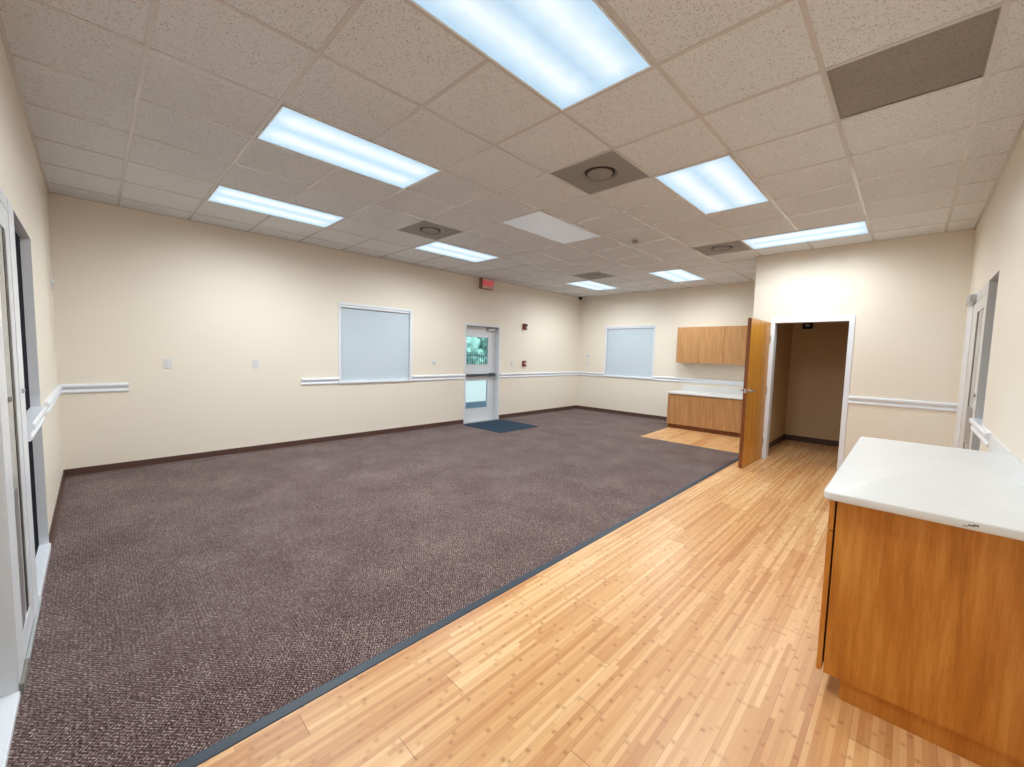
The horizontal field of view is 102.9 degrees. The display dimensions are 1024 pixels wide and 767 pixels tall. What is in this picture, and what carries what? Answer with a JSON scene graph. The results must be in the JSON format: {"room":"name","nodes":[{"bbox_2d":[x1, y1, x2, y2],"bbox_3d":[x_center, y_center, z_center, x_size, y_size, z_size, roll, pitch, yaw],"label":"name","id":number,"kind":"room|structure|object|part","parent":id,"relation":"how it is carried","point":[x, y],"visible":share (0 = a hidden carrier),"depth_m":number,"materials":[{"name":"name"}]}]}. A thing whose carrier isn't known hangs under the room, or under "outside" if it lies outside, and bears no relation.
{"room":"classroom","nodes":[
{"label":"classroom","id":0,"kind":"room"},
{"bbox_2d":[0,36,62,544],"bbox_3d":[-2.290,-0.227,1.748,6.879,2.965,0.160,6,6,44],"label":"wall","id":1,"kind":"structure","parent":0,"point":[22,183],"depth_m":2.93,"materials":[{"name":"beige paint"}]},
{"bbox_2d":[0,434,20,766],"bbox_3d":[-1.390,0.281,0.913,1.758,2.120,0.148,6,6,44],"label":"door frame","id":2,"kind":"structure","parent":1,"relation":"in","point":[10,696],"depth_m":1.60,"materials":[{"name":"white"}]},
{"bbox_3d":[-1.384,0.266,0.918,1.758,2.090,0.124,6,6,44],"label":"frame","id":3,"kind":"part","parent":2,"relation":"part of","materials":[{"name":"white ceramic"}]},
{"bbox_3d":[-1.416,1.322,0.990,1.756,0.032,0.148,6,6,44],"label":"sill","id":4,"kind":"part","parent":2,"relation":"part of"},
{"bbox_2d":[19,658,29,694],"bbox_3d":[-2.058,1.234,1.723,0.194,0.050,0.012,6,6,44],"label":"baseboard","id":5,"kind":"object","parent":1,"relation":"attached to","point":[23,681],"visible":1,"depth_m":1.70,"materials":[{"name":"paint"}]},
{"bbox_2d":[0,188,50,690],"bbox_3d":[-2.620,0.159,2.139,1.718,2.120,0.151,6,6,44],"label":"door","id":6,"kind":"structure","parent":1,"relation":"in","point":[22,418],"depth_m":2.00,"materials":[{"name":"white metal"}]},
{"bbox_3d":[-2.221,0.210,1.796,0.281,1.808,0.015,6,6,44],"label":"pane","id":7,"kind":"part","parent":6,"relation":"part of","materials":[{"name":"grey glass"}]},
{"bbox_3d":[-2.223,0.788,1.840,0.110,0.630,0.004,6,6,44],"label":"panel","id":8,"kind":"part","parent":6,"relation":"part of","materials":[{"name":"grey glass"}]},
{"bbox_3d":[-2.558,0.167,2.059,0.198,2.120,0.122,6,6,44],"label":"post","id":9,"kind":"part","parent":6,"relation":"part of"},
{"bbox_3d":[-2.926,0.110,2.432,0.854,2.069,0.006,6,6,44],"label":"pane","id":10,"kind":"part","parent":6,"relation":"part of","materials":[{"name":"clear glass"}]},
{"bbox_3d":[-2.937,0.107,2.425,0.860,2.075,0.121,6,6,44],"label":"frame","id":11,"kind":"part","parent":6,"relation":"part of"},
{"bbox_3d":[-2.903,0.234,2.473,0.860,0.097,0.075,6,6,44],"label":"guard rail","id":12,"kind":"part","parent":6,"relation":"part of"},
{"bbox_3d":[-2.958,1.164,2.505,0.854,0.044,0.130,6,6,44],"label":"sill","id":13,"kind":"part","parent":6,"relation":"part of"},
{"bbox_2d":[50,274,54,289],"bbox_3d":[-4.486,-0.988,3.986,0.100,0.140,0.025,6,6,44],"label":"thermostat","id":14,"kind":"object","parent":1,"relation":"attached to","point":[52,280],"visible":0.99,"depth_m":3.96,"materials":[{"name":"white plastic"}]},
{"bbox_2d":[44,384,62,415],"bbox_3d":[-4.039,0.121,3.608,1.839,0.097,0.031,6,6,44],"label":"trim","id":15,"kind":"structure","parent":1,"relation":"attached to","point":[51,400],"depth_m":3.34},
{"bbox_2d":[49,470,65,546],"bbox_3d":[-3.975,1.027,3.580,2.094,0.092,0.016,6,6,44],"label":"baseboard","id":16,"kind":"structure","parent":1,"relation":"attached to","point":[52,531],"depth_m":3.35,"materials":[{"name":"brown rubber"}]},
{"bbox_2d":[47,192,579,469],"bbox_3d":[-1.526,-0.640,7.553,0.160,2.965,9.555,6,6,44],"label":"wall","id":17,"kind":"structure","parent":0,"point":[133,290],"depth_m":5.35,"materials":[{"name":"beige paint"}]},
{"bbox_2d":[58,383,128,393],"bbox_3d":[-4.511,0.049,4.414,0.031,0.097,0.528,6,6,44],"label":"trim","id":18,"kind":"structure","parent":17,"relation":"attached to","point":[97,387],"depth_m":4.41,"materials":[{"name":"white wood"}]},
{"bbox_2d":[163,358,172,367],"bbox_3d":[-4.082,-0.241,4.840,0.012,0.118,0.086,6,6,44],"label":"light switch","id":19,"kind":"object","parent":17,"relation":"attached to","point":[167,362],"visible":1,"depth_m":4.84,"materials":[{"name":"white plastic"}]},
{"bbox_2d":[253,359,258,367],"bbox_3d":[-3.446,-0.267,5.493,0.010,0.118,0.074,6,6,44],"label":"wall outlet","id":20,"kind":"object","parent":17,"relation":"attached to","point":[255,361],"visible":1,"depth_m":5.49,"materials":[{"name":"white plastic"}]},
{"bbox_2d":[64,405,575,477],"bbox_3d":[-1.498,0.791,7.598,0.016,0.092,9.235,6,6,44],"label":"baseboard","id":21,"kind":"structure","parent":17,"relation":"attached to","point":[91,470],"depth_m":5.56,"materials":[{"name":"brown rubber"}]},
{"bbox_2d":[301,377,339,384],"bbox_3d":[-2.861,-0.035,6.103,0.031,0.097,0.547,6,6,44],"label":"trim","id":22,"kind":"structure","parent":17,"relation":"attached to","point":[304,381],"depth_m":6.08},
{"bbox_2d":[338,302,411,383],"bbox_3d":[-2.243,-0.646,6.753,0.126,1.250,1.297,6,6,44],"label":"window","id":23,"kind":"structure","parent":17,"relation":"in","point":[375,342],"depth_m":6.71,"materials":[{"name":"glass"}]},
{"bbox_3d":[-2.258,-0.037,6.798,0.126,0.028,1.297,6,6,44],"label":"sill","id":24,"kind":"part","parent":23,"relation":"part of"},
{"bbox_2d":[412,374,464,380],"bbox_3d":[-1.354,-0.112,7.645,0.031,0.097,1.184,6,6,44],"label":"trim","id":25,"kind":"structure","parent":17,"relation":"attached to","point":[457,376],"depth_m":7.59,"materials":[{"name":"white wood"}]},
{"bbox_2d":[463,323,500,423],"bbox_3d":[-0.662,-0.212,8.481,0.164,2.018,0.978,6,6,44],"label":"door","id":26,"kind":"structure","parent":17,"relation":"in","point":[482,341],"depth_m":8.55,"materials":[{"name":"white metal"}]},
{"bbox_3d":[-0.752,0.220,8.494,0.004,0.580,0.600,6,6,44],"label":"pane","id":27,"kind":"part","parent":26,"relation":"part of","materials":[{"name":"clear glass"}]},
{"bbox_3d":[-0.730,-0.675,8.428,0.004,0.565,0.600,6,6,44],"label":"pane","id":28,"kind":"part","parent":26,"relation":"part of","materials":[{"name":"clear glass"}]},
{"bbox_2d":[479,278,493,289],"bbox_3d":[-0.509,-2.014,8.261,0.117,0.207,0.310,6,6,44],"label":"exit sign","id":29,"kind":"object","parent":17,"relation":"attached to","point":[484,283],"visible":1,"depth_m":8.19,"materials":[{"name":"red plastic"}]},
{"bbox_2d":[500,371,577,377],"bbox_3d":[0.752,-0.219,9.800,0.031,0.097,2.871,6,6,44],"label":"trim","id":30,"kind":"structure","parent":17,"relation":"attached to","point":[537,374],"depth_m":9.63,"materials":[{"name":"white wood"}]},
{"bbox_2d":[173,457,738,766],"bbox_3d":[1.052,1.199,3.616,0.044,0.010,7.078,6,6,44],"label":"trim","id":31,"kind":"structure","parent":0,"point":[231,740],"depth_m":1.92,"materials":[{"name":"grey rubber"}]},
{"bbox_2d":[0,0,1023,297],"bbox_3d":[0.971,-1.849,5.053,6.719,0.005,9.235,6,6,44],"label":"ceiling grid","id":32,"kind":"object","parent":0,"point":[1005,5],"depth_m":2.71,"materials":[{"name":"metal"}]},
{"bbox_2d":[0,0,1023,296],"bbox_3d":[0.971,-1.857,5.053,6.717,0.014,9.233,6,6,44],"label":"ceiling","id":33,"kind":"structure","parent":0,"point":[391,43],"depth_m":2.65,"materials":[{"name":"tile"}]},
{"bbox_2d":[206,185,345,227],"bbox_3d":[-2.515,-1.928,4.412,0.582,0.091,1.191,6,6,44],"label":"ceiling light","id":34,"kind":"object","parent":33,"relation":"attached to","point":[221,194],"visible":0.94,"depth_m":4.35,"materials":[{"name":"white plastic"}]},
{"bbox_2d":[256,105,440,188],"bbox_3d":[-1.207,-1.800,3.140,0.582,0.091,1.191,6,6,44],"label":"ceiling light","id":35,"kind":"object","parent":33,"relation":"attached to","point":[291,129],"visible":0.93,"depth_m":3.05,"materials":[{"name":"white plastic"}]},
{"bbox_2d":[399,220,461,239],"bbox_3d":[-1.015,-1.915,5.079,0.586,0.030,0.586,6,6,44],"label":"ceiling vent","id":36,"kind":"object","parent":33,"relation":"in","point":[423,228],"visible":1,"depth_m":5.08,"materials":[{"name":"metal"}]},
{"bbox_2d":[414,241,499,262],"bbox_3d":[-0.812,-2.014,6.155,0.582,0.091,1.191,6,6,44],"label":"ceiling light","id":37,"kind":"object","parent":33,"relation":"attached to","point":[437,247],"visible":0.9,"depth_m":6.11,"materials":[{"name":"white plastic"}]},
{"bbox_2d":[409,0,652,110],"bbox_3d":[0.101,-1.673,1.868,0.582,0.091,1.191,6,6,44],"label":"ceiling light","id":38,"kind":"object","parent":33,"relation":"attached to","point":[568,52],"visible":0.98,"depth_m":1.95,"materials":[{"name":"white plastic"}]},
{"bbox_2d":[501,210,600,243],"bbox_3d":[0.496,-1.887,4.883,0.582,0.091,1.191,6,6,44],"label":"ceiling light","id":39,"kind":"object","parent":33,"relation":"attached to","point":[540,223],"visible":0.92,"depth_m":4.83,"materials":[{"name":"white plastic"}]},
{"bbox_2d":[566,280,616,290],"bbox_3d":[1.743,-2.145,8.769,0.582,0.091,1.191,6,6,44],"label":"ceiling light","id":40,"kind":"object","parent":33,"relation":"attached to","point":[588,284],"visible":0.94,"depth_m":8.74,"materials":[{"name":"white plastic"}]},
{"bbox_2d":[573,272,614,279],"bbox_3d":[1.539,-2.045,7.693,0.586,0.030,0.586,6,6,44],"label":"ceiling vent","id":41,"kind":"object","parent":33,"relation":"in","point":[594,275],"visible":1,"depth_m":7.71,"materials":[{"name":"metal"}]},
{"bbox_2d":[550,150,648,193],"bbox_3d":[0.729,-1.745,3.383,0.586,0.030,0.586,6,6,44],"label":"ceiling vent","id":42,"kind":"object","parent":33,"relation":"in","point":[607,170],"visible":1,"depth_m":3.37,"materials":[{"name":"metal"}]},
{"bbox_2d":[630,238,640,243],"bbox_3d":[1.576,-1.818,5.212,0.132,0.058,0.132,6,6,44],"label":"smoke detector","id":43,"kind":"object","parent":33,"relation":"attached to","point":[633,240],"visible":1,"depth_m":5.18,"materials":[{"name":"plastic"}]},
{"bbox_2d":[649,269,704,281],"bbox_3d":[3.051,-2.017,7.497,0.582,0.091,1.191,6,6,44],"label":"ceiling light","id":44,"kind":"object","parent":33,"relation":"attached to","point":[676,275],"visible":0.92,"depth_m":7.47,"materials":[{"name":"white plastic"}]},
{"bbox_2d":[654,154,769,214],"bbox_3d":[1.804,-1.760,3.611,0.582,0.091,1.191,6,6,44],"label":"ceiling light","id":45,"kind":"object","parent":33,"relation":"attached to","point":[719,184],"visible":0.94,"depth_m":3.53,"materials":[{"name":"white plastic"}]},
{"bbox_2d":[693,240,750,255],"bbox_3d":[2.857,-1.854,5.562,0.586,0.030,0.586,6,6,44],"label":"ceiling vent","id":46,"kind":"object","parent":33,"relation":"in","point":[734,246],"visible":1,"depth_m":5.56,"materials":[{"name":"metal"}]},
{"bbox_2d":[741,220,869,249],"bbox_3d":[3.512,-1.815,4.924,1.191,0.091,0.582,6,6,44],"label":"ceiling light","id":47,"kind":"object","parent":33,"relation":"attached to","point":[860,227],"visible":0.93,"depth_m":4.87,"materials":[{"name":"white plastic"}]},
{"bbox_2d":[826,7,1001,119],"bbox_3d":[2.036,-1.612,2.112,0.586,0.021,0.586,6,6,44],"label":"panel","id":48,"kind":"object","parent":33,"relation":"attached to","point":[958,53],"visible":0.99,"depth_m":2.08,"materials":[{"name":"metal"}]},
{"bbox_2d":[196,427,980,766],"bbox_3d":[0.896,1.138,5.275,7.039,0.120,9.555,6,6,44],"label":"floor","id":49,"kind":"structure","parent":0,"point":[685,634],"depth_m":1.88,"materials":[{"name":"brown wood"}]},
{"bbox_2d":[6,409,738,766],"bbox_3d":[0.142,1.000,6.005,4.607,0.008,9.235,6,6,44],"label":"floor","id":50,"kind":"structure","parent":49,"relation":"on","point":[184,605],"depth_m":2.79,"materials":[{"name":"carpet"}]},
{"bbox_2d":[463,419,537,432],"bbox_3d":[-0.221,0.830,8.055,1.055,0.010,1.055,6,6,44],"label":"entrance mat","id":51,"kind":"object","parent":50,"relation":"on","point":[500,426],"visible":1,"depth_m":7.99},
{"bbox_2d":[667,393,742,436],"bbox_3d":[4.104,0.601,8.043,1.806,0.700,0.755,6,6,44],"label":"base cabinet","id":52,"kind":"object","parent":49,"relation":"on","point":[722,416],"visible":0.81,"depth_m":7.88,"materials":[{"name":"brown wood"}]},
{"bbox_3d":[3.363,0.530,8.248,0.446,0.601,0.019,6,6,44],"label":"door","id":53,"kind":"part","parent":52,"relation":"part of","materials":[{"name":"brown wood"}]},
{"bbox_3d":[3.685,0.561,7.935,0.446,0.601,0.019,6,6,44],"label":"door","id":54,"kind":"part","parent":52,"relation":"part of","materials":[{"name":"brown wood"}]},
{"bbox_2d":[667,385,742,399],"bbox_3d":[4.103,0.178,8.013,1.826,0.143,0.772,6,6,44],"label":"countertop","id":55,"kind":"structure","parent":52,"relation":"on","point":[729,393],"depth_m":8.26,"materials":[{"name":"white stone"}]},
{"bbox_3d":[4.008,0.592,7.621,0.449,0.601,0.019,6,6,44],"label":"door","id":56,"kind":"part","parent":52,"relation":"part of","materials":[{"name":"brown wood"}]},
{"bbox_3d":[4.332,0.624,7.306,0.449,0.601,0.019,6,6,44],"label":"door","id":57,"kind":"part","parent":52,"relation":"part of","materials":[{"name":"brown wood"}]},
{"bbox_2d":[816,500,1023,766],"bbox_3d":[2.163,0.906,2.169,0.614,0.866,1.715,6,6,44],"label":"base cabinet","id":58,"kind":"object","parent":49,"relation":"on","point":[921,626],"visible":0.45,"depth_m":1.54,"materials":[{"name":"brown wood"}]},
{"bbox_3d":[1.500,0.934,1.918,0.019,0.625,0.425,6,6,44],"label":"door","id":59,"kind":"part","parent":58,"relation":"part of","materials":[{"name":"brown wood"}]},
{"bbox_3d":[1.510,0.554,1.889,0.019,0.125,0.425,6,6,44],"label":"drawer","id":60,"kind":"part","parent":58,"relation":"part of","materials":[{"name":"brown wood"}]},
{"bbox_2d":[824,435,1023,540],"bbox_3d":[2.205,0.407,2.174,0.635,0.127,1.933,6,6,44],"label":"countertop","id":61,"kind":"structure","parent":58,"relation":"on","point":[975,490],"depth_m":1.84,"materials":[{"name":"white stone"}]},
{"bbox_2d":[576,282,754,416],"bbox_3d":[4.273,-0.562,8.463,6.879,2.965,0.160,6,6,44],"label":"wall","id":62,"kind":"structure","parent":0,"point":[728,304],"depth_m":9.27,"materials":[{"name":"beige paint"}]},
{"bbox_2d":[578,372,603,376],"bbox_3d":[2.018,-0.243,10.548,0.799,0.097,0.031,6,6,44],"label":"trim","id":63,"kind":"structure","parent":62,"relation":"attached to","point":[579,373],"depth_m":10.52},
{"bbox_2d":[576,405,666,420],"bbox_3d":[2.694,0.721,9.946,2.737,0.092,0.016,6,6,44],"label":"baseboard","id":64,"kind":"structure","parent":62,"relation":"attached to","point":[655,417],"depth_m":9.93,"materials":[{"name":"brown rubber"}]},
{"bbox_2d":[603,325,655,379],"bbox_3d":[2.822,-0.762,9.810,1.307,1.252,0.126,6,6,44],"label":"window","id":65,"kind":"structure","parent":62,"relation":"in","point":[629,350],"depth_m":9.78,"materials":[{"name":"glass"}]},
{"bbox_3d":[2.807,-0.152,9.855,1.307,0.028,0.126,6,6,44],"label":"sill","id":66,"kind":"part","parent":65,"relation":"part of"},
{"bbox_2d":[653,376,743,385],"bbox_3d":[4.129,-0.037,8.495,2.496,0.097,0.031,6,6,44],"label":"trim","id":67,"kind":"structure","parent":62,"relation":"attached to","point":[659,378],"depth_m":8.62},
{"bbox_2d":[676,326,746,364],"bbox_3d":[4.270,-0.759,8.114,1.856,0.740,0.328,6,6,44],"label":"upper cabinet","id":68,"kind":"object","parent":62,"relation":"attached to","point":[713,344],"visible":0.62,"depth_m":8.14,"materials":[{"name":"brown wood"}]},
{"bbox_3d":[3.665,-0.802,8.487,0.460,0.736,0.019,6,6,44],"label":"door","id":69,"kind":"part","parent":68,"relation":"part of","materials":[{"name":"brown wood"}]},
{"bbox_3d":[3.997,-0.770,8.164,0.460,0.736,0.019,6,6,44],"label":"door","id":70,"kind":"part","parent":68,"relation":"part of","materials":[{"name":"brown wood"}]},
{"bbox_3d":[4.328,-0.738,7.842,0.460,0.736,0.019,6,6,44],"label":"door","id":71,"kind":"part","parent":68,"relation":"part of","materials":[{"name":"brown wood"}]},
{"bbox_2d":[682,385,742,394],"bbox_3d":[4.366,0.148,8.281,1.826,0.108,0.020,6,6,44],"label":"backsplash","id":72,"kind":"structure","parent":62,"relation":"attached to","point":[684,387],"depth_m":8.47,"materials":[{"name":"white stone"}]},
{"bbox_2d":[769,323,792,442],"bbox_3d":[4.380,-0.414,6.708,0.005,2.935,1.845,6,6,44],"label":"wall","id":73,"kind":"structure","parent":0,"point":[784,331],"depth_m":6.95,"materials":[{"name":"beige paint"}]},
{"bbox_2d":[768,434,838,448],"bbox_3d":[5.050,1.072,6.127,1.970,0.092,1.845,6,6,44],"label":"baseboard","id":74,"kind":"structure","parent":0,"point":[785,436],"depth_m":7.15,"materials":[{"name":"brown rubber"}]},
{"bbox_2d":[785,322,848,440],"bbox_3d":[5.792,-0.381,6.747,1.975,2.935,0.182,6,6,44],"label":"wall","id":75,"kind":"structure","parent":0,"point":[819,353],"depth_m":7.10,"materials":[{"name":"beige paint"}]},
{"bbox_2d":[802,323,812,328],"bbox_3d":[5.180,-1.025,7.143,0.150,0.140,0.062,6,6,44],"label":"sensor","id":76,"kind":"object","parent":75,"relation":"attached to","point":[804,325],"visible":0.8,"depth_m":7.13,"materials":[{"name":"black plastic"}]},
{"bbox_2d":[753,229,975,461],"bbox_3d":[4.342,-0.315,5.368,2.120,2.935,0.130,6,6,44],"label":"wall","id":77,"kind":"structure","parent":0,"point":[907,297],"depth_m":4.97,"materials":[{"name":"beige paint"}]},
{"bbox_2d":[738,315,855,470],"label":"door","id":78,"kind":"structure","parent":77,"relation":"in","point":[757,389],"depth_m":5.51,"materials":[{"name":"brown wood"}]},
{"bbox_2d":[848,396,956,411],"bbox_3d":[4.690,0.241,4.943,0.955,0.097,0.031,6,6,44],"label":"trim","id":79,"kind":"structure","parent":77,"relation":"attached to","point":[928,405],"depth_m":4.91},
{"bbox_2d":[957,131,1023,461],"bbox_3d":[3.394,-0.161,2.769,0.160,2.965,9.235,6,6,44],"label":"wall","id":80,"kind":"structure","parent":0,"point":[999,236],"depth_m":2.62,"materials":[{"name":"beige paint"}]},
{"bbox_2d":[953,269,999,450],"bbox_3d":[4.262,0.206,3.759,0.165,2.130,2.180,6,6,44],"label":"door","id":81,"kind":"structure","parent":80,"relation":"in","point":[981,305],"depth_m":3.61,"materials":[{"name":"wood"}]},
{"bbox_3d":[4.829,0.222,4.314,0.124,2.045,0.595,6,6,44],"label":"frame","id":82,"kind":"part","parent":81,"relation":"part of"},
{"bbox_3d":[4.126,0.384,3.690,0.004,0.340,0.478,6,6,44],"label":"rail","id":83,"kind":"part","parent":81,"relation":"part of","materials":[{"name":"white paint"}]},
{"bbox_3d":[4.112,0.231,3.644,0.015,1.768,0.403,6,6,44],"label":"pane","id":84,"kind":"part","parent":81,"relation":"part of","materials":[{"name":"grey glass"}]},
{"bbox_3d":[3.653,0.345,3.192,0.075,0.097,0.510,6,6,44],"label":"guard rail","id":85,"kind":"part","parent":81,"relation":"part of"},
{"bbox_3d":[3.914,0.226,3.372,0.122,2.130,0.120,6,6,44],"label":"post","id":86,"kind":"part","parent":81,"relation":"part of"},
{"bbox_3d":[3.695,0.215,3.145,0.121,2.085,0.510,6,6,44],"label":"frame","id":87,"kind":"part","parent":81,"relation":"part of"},
{"bbox_2d":[976,425,991,446],"bbox_3d":[3.283,0.362,2.844,0.031,0.097,0.503,6,6,44],"label":"trim","id":88,"kind":"structure","parent":80,"relation":"attached to","point":[984,433],"depth_m":2.79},
{"bbox_2d":[988,435,1023,486],"bbox_3d":[2.430,0.412,1.958,0.012,0.093,1.927,6,6,44],"label":"backsplash","id":89,"kind":"structure","parent":80,"relation":"attached to","point":[1010,461],"depth_m":2.13,"materials":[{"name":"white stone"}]}
]}

